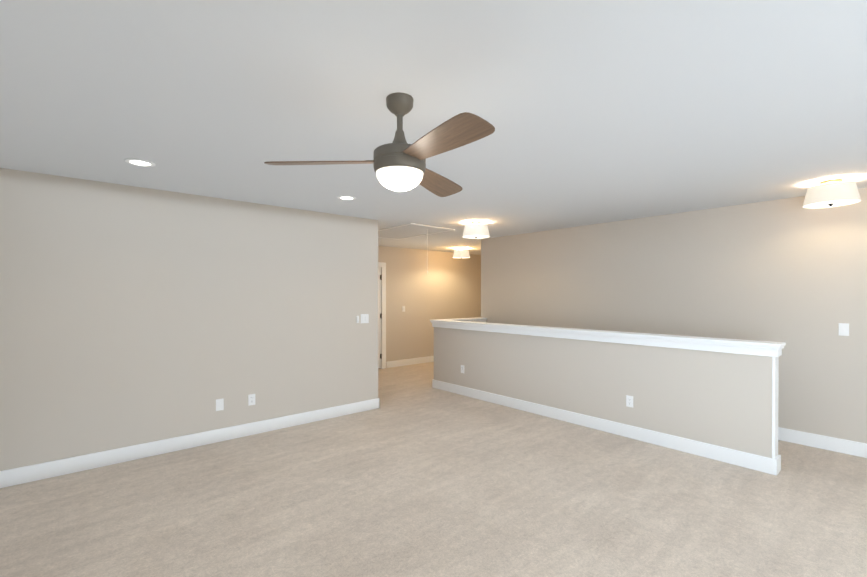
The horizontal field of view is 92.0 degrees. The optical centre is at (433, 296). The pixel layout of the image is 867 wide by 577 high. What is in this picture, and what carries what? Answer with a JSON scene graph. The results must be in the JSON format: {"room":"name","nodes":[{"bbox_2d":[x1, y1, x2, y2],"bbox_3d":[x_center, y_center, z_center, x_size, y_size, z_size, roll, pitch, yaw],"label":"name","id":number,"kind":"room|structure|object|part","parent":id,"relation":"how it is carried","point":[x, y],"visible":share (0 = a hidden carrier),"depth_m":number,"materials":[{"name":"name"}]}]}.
{"room":"upstairs loft","nodes":[
{"label":"upstairs loft","id":0,"kind":"room"},
{"bbox_2d":[0,168,377,470],"bbox_3d":[-2.124,0.233,4.290,3.620,2.440,0.120,0,0,-41],"label":"wall","id":1,"kind":"structure","parent":0,"point":[131,315],"depth_m":3.88,"materials":[{"name":"beige paint"}]},
{"bbox_2d":[0,398,379,487],"bbox_3d":[-2.028,1.388,4.289,3.516,0.130,0.016,0,0,-41],"label":"baseboard","id":2,"kind":"structure","parent":1,"relation":"attached to","point":[30,473],"depth_m":3.88,"materials":[{"name":"white wood"}]},
{"bbox_2d":[216,398,223,410],"bbox_3d":[-2.143,1.083,4.194,0.070,0.115,0.007,0,0,-41],"label":"electrical outlet","id":3,"kind":"object","parent":1,"relation":"attached to","point":[219,404],"visible":1,"depth_m":4.19,"materials":[{"name":"white plastic"}]},
{"bbox_2d":[248,394,254,405],"bbox_3d":[-1.908,1.082,4.397,0.070,0.115,0.009,0,0,-41],"label":"duplex electrical outlet","id":4,"kind":"object","parent":1,"relation":"attached to","point":[251,399],"visible":1,"depth_m":4.39,"materials":[{"name":"white plastic"}]},
{"bbox_2d":[361,314,368,322],"bbox_3d":[-0.870,0.278,5.294,0.116,0.115,0.012,0,0,-41],"label":"double light switch","id":5,"kind":"object","parent":1,"relation":"attached to","point":[364,318],"visible":1,"depth_m":5.29,"materials":[{"name":"white plastic"}]},
{"bbox_2d":[378,246,480,361],"bbox_3d":[-0.524,0.210,8.836,5.000,2.440,0.120,0,0,-41],"label":"wall","id":6,"kind":"structure","parent":0,"point":[448,286],"depth_m":9.01,"materials":[{"name":"beige paint"}]},
{"bbox_2d":[378,262,385,368],"bbox_3d":[-1.344,0.376,8.084,0.965,2.115,0.185,0,0,-41],"label":"door frame","id":7,"kind":"structure","parent":6,"relation":"attached to","point":[381,315],"depth_m":8.31,"materials":[{"name":"white wood"}]},
{"bbox_2d":[386,356,433,367],"bbox_3d":[0.232,1.362,9.409,3.115,0.130,0.016,0,0,-41],"label":"baseboard","id":8,"kind":"structure","parent":6,"relation":"attached to","point":[403,362],"depth_m":8.76,"materials":[{"name":"white wood"}]},
{"bbox_2d":[0,362,866,576],"bbox_3d":[1.324,1.578,4.142,8.620,0.250,9.640,0,0,-41],"label":"floor","id":9,"kind":"structure","parent":0,"point":[415,474],"depth_m":2.91,"materials":[{"name":"carpet"}]},
{"bbox_2d":[0,0,866,254],"bbox_3d":[1.324,-1.026,4.129,8.620,0.080,9.640,0,0,-41],"label":"ceiling","id":10,"kind":"structure","parent":0,"point":[597,111],"depth_m":2.08,"materials":[{"name":"white paint"}]},
{"bbox_2d":[124,158,155,166],"bbox_3d":[-2.139,-0.977,3.052,0.188,0.009,0.188,0,0,-41],"label":"recessed light","id":11,"kind":"object","parent":10,"relation":"in","point":[140,162],"visible":1,"depth_m":3.04,"materials":[{"name":"white plastic"}]},
{"bbox_2d":[337,195,355,199],"bbox_3d":[-0.864,-0.982,4.161,0.188,0.009,0.188,0,0,-41],"label":"recessed light","id":12,"kind":"object","parent":10,"relation":"in","point":[344,197],"visible":1,"depth_m":4.14,"materials":[{"name":"white plastic"}]},
{"bbox_2d":[264,92,494,196],"bbox_3d":[-0.072,-0.750,2.014,1.149,0.452,1.082,0,0,-41],"label":"fan","id":13,"kind":"object","parent":10,"relation":"hanging from","point":[399,163],"visible":1,"depth_m":1.96,"materials":[{"name":"brown wood"}]},
{"bbox_3d":[-0.531,-0.657,2.046,0.560,0.010,0.164,-2,13,-3],"label":"blade","id":14,"kind":"part","parent":13,"relation":"part of","materials":[{"name":"brown wood"}]},
{"bbox_3d":[-0.001,-0.659,2.391,0.164,0.010,0.560,-14,-8,26],"label":"blade","id":15,"kind":"part","parent":13,"relation":"part of","materials":[{"name":"brown wood"}]},
{"bbox_3d":[0.033,-0.656,1.760,0.164,0.010,0.560,15,-6,-33],"label":"blade","id":16,"kind":"part","parent":13,"relation":"part of","materials":[{"name":"brown wood"}]},
{"bbox_2d":[378,223,454,239],"bbox_3d":[-0.464,-0.992,6.444,0.830,0.012,1.430,0,0,-41],"label":"attic hatch","id":17,"kind":"object","parent":10,"relation":"attached to","point":[404,231],"visible":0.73,"depth_m":6.32,"materials":[{"name":"white paint"}]},
{"bbox_2d":[427,229,427,273],"bbox_3d":[-0.089,-0.663,6.122,0.024,0.655,0.024,0,0,-41],"label":"pull cord","id":18,"kind":"object","parent":17,"relation":"hanging from","point":[427,251],"visible":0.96,"depth_m":6.12,"materials":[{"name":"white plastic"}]},
{"bbox_2d":[453,248,469,258],"bbox_3d":[0.581,-0.901,8.718,0.364,0.216,0.364,0,0,-41],"label":"ceiling light","id":19,"kind":"object","parent":10,"relation":"attached to","point":[461,253],"visible":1,"depth_m":8.59,"materials":[{"name":"white glass"}]},
{"bbox_2d":[462,221,489,238],"bbox_3d":[0.568,-0.886,5.579,0.364,0.216,0.364,0,0,-41],"label":"ceiling light","id":20,"kind":"object","parent":10,"relation":"attached to","point":[475,230],"visible":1,"depth_m":5.46,"materials":[{"name":"white glass"}]},
{"bbox_2d":[802,179,860,207],"bbox_3d":[3.383,-0.876,3.561,0.364,0.216,0.364,0,0,-41],"label":"ceiling light","id":21,"kind":"object","parent":10,"relation":"attached to","point":[831,193],"visible":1,"depth_m":3.47,"materials":[{"name":"white glass"}]},
{"bbox_2d":[434,327,771,457],"bbox_3d":[1.441,2.324,5.085,0.130,3.850,4.235,0,0,-41],"label":"wall","id":22,"kind":"structure","parent":0,"point":[721,399],"depth_m":4.30,"materials":[{"name":"beige paint"}]},
{"bbox_2d":[432,379,776,475],"bbox_3d":[1.393,1.384,5.025,0.016,0.130,4.287,0,0,-41],"label":"baseboard","id":23,"kind":"structure","parent":22,"relation":"attached to","point":[768,465],"depth_m":4.28,"materials":[{"name":"white wood"}]},
{"bbox_2d":[430,319,785,458],"bbox_3d":[1.448,0.912,5.071,0.213,1.074,4.335,0,0,-41],"label":"trim","id":24,"kind":"structure","parent":22,"relation":"on","point":[773,350],"depth_m":4.08,"materials":[{"name":"white wood"}]},
{"bbox_2d":[626,395,632,407],"bbox_3d":[2.020,1.078,4.308,0.009,0.115,0.070,0,0,-41],"label":"outlet","id":25,"kind":"object","parent":22,"relation":"attached to","point":[629,401],"visible":1,"depth_m":4.31,"materials":[{"name":"white plastic"}]},
{"bbox_2d":[775,455,780,474],"bbox_3d":[2.855,1.392,3.467,0.146,0.130,0.016,0,0,-41],"label":"baseboard","id":26,"kind":"structure","parent":22,"relation":"attached to","point":[778,457],"depth_m":3.45,"materials":[{"name":"white wood"}]},
{"bbox_2d":[481,188,866,442],"bbox_3d":[3.314,1.631,4.567,0.120,5.240,7.430,0,0,-41],"label":"wall","id":27,"kind":"structure","parent":0,"point":[791,273],"depth_m":4.55,"materials":[{"name":"beige paint"}]},
{"bbox_2d":[454,317,486,320],"bbox_3d":[0.528,0.419,7.002,0.880,0.109,0.210,0,0,-41],"label":"trim","id":28,"kind":"structure","parent":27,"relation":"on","point":[477,318],"depth_m":7.02,"materials":[{"name":"white wood"}]},
{"bbox_2d":[778,427,866,457],"bbox_3d":[4.570,1.394,3.018,0.016,0.130,3.445,0,0,-41],"label":"baseboard","id":29,"kind":"structure","parent":27,"relation":"attached to","point":[850,447],"depth_m":3.99,"materials":[{"name":"white wood"}]},
{"bbox_2d":[839,323,848,335],"bbox_3d":[3.809,0.305,3.885,0.019,0.115,0.070,0,0,-41],"label":"toggle light switch","id":30,"kind":"object","parent":27,"relation":"attached to","point":[843,329],"visible":1,"depth_m":3.88,"materials":[{"name":"white plastic"}]}
]}

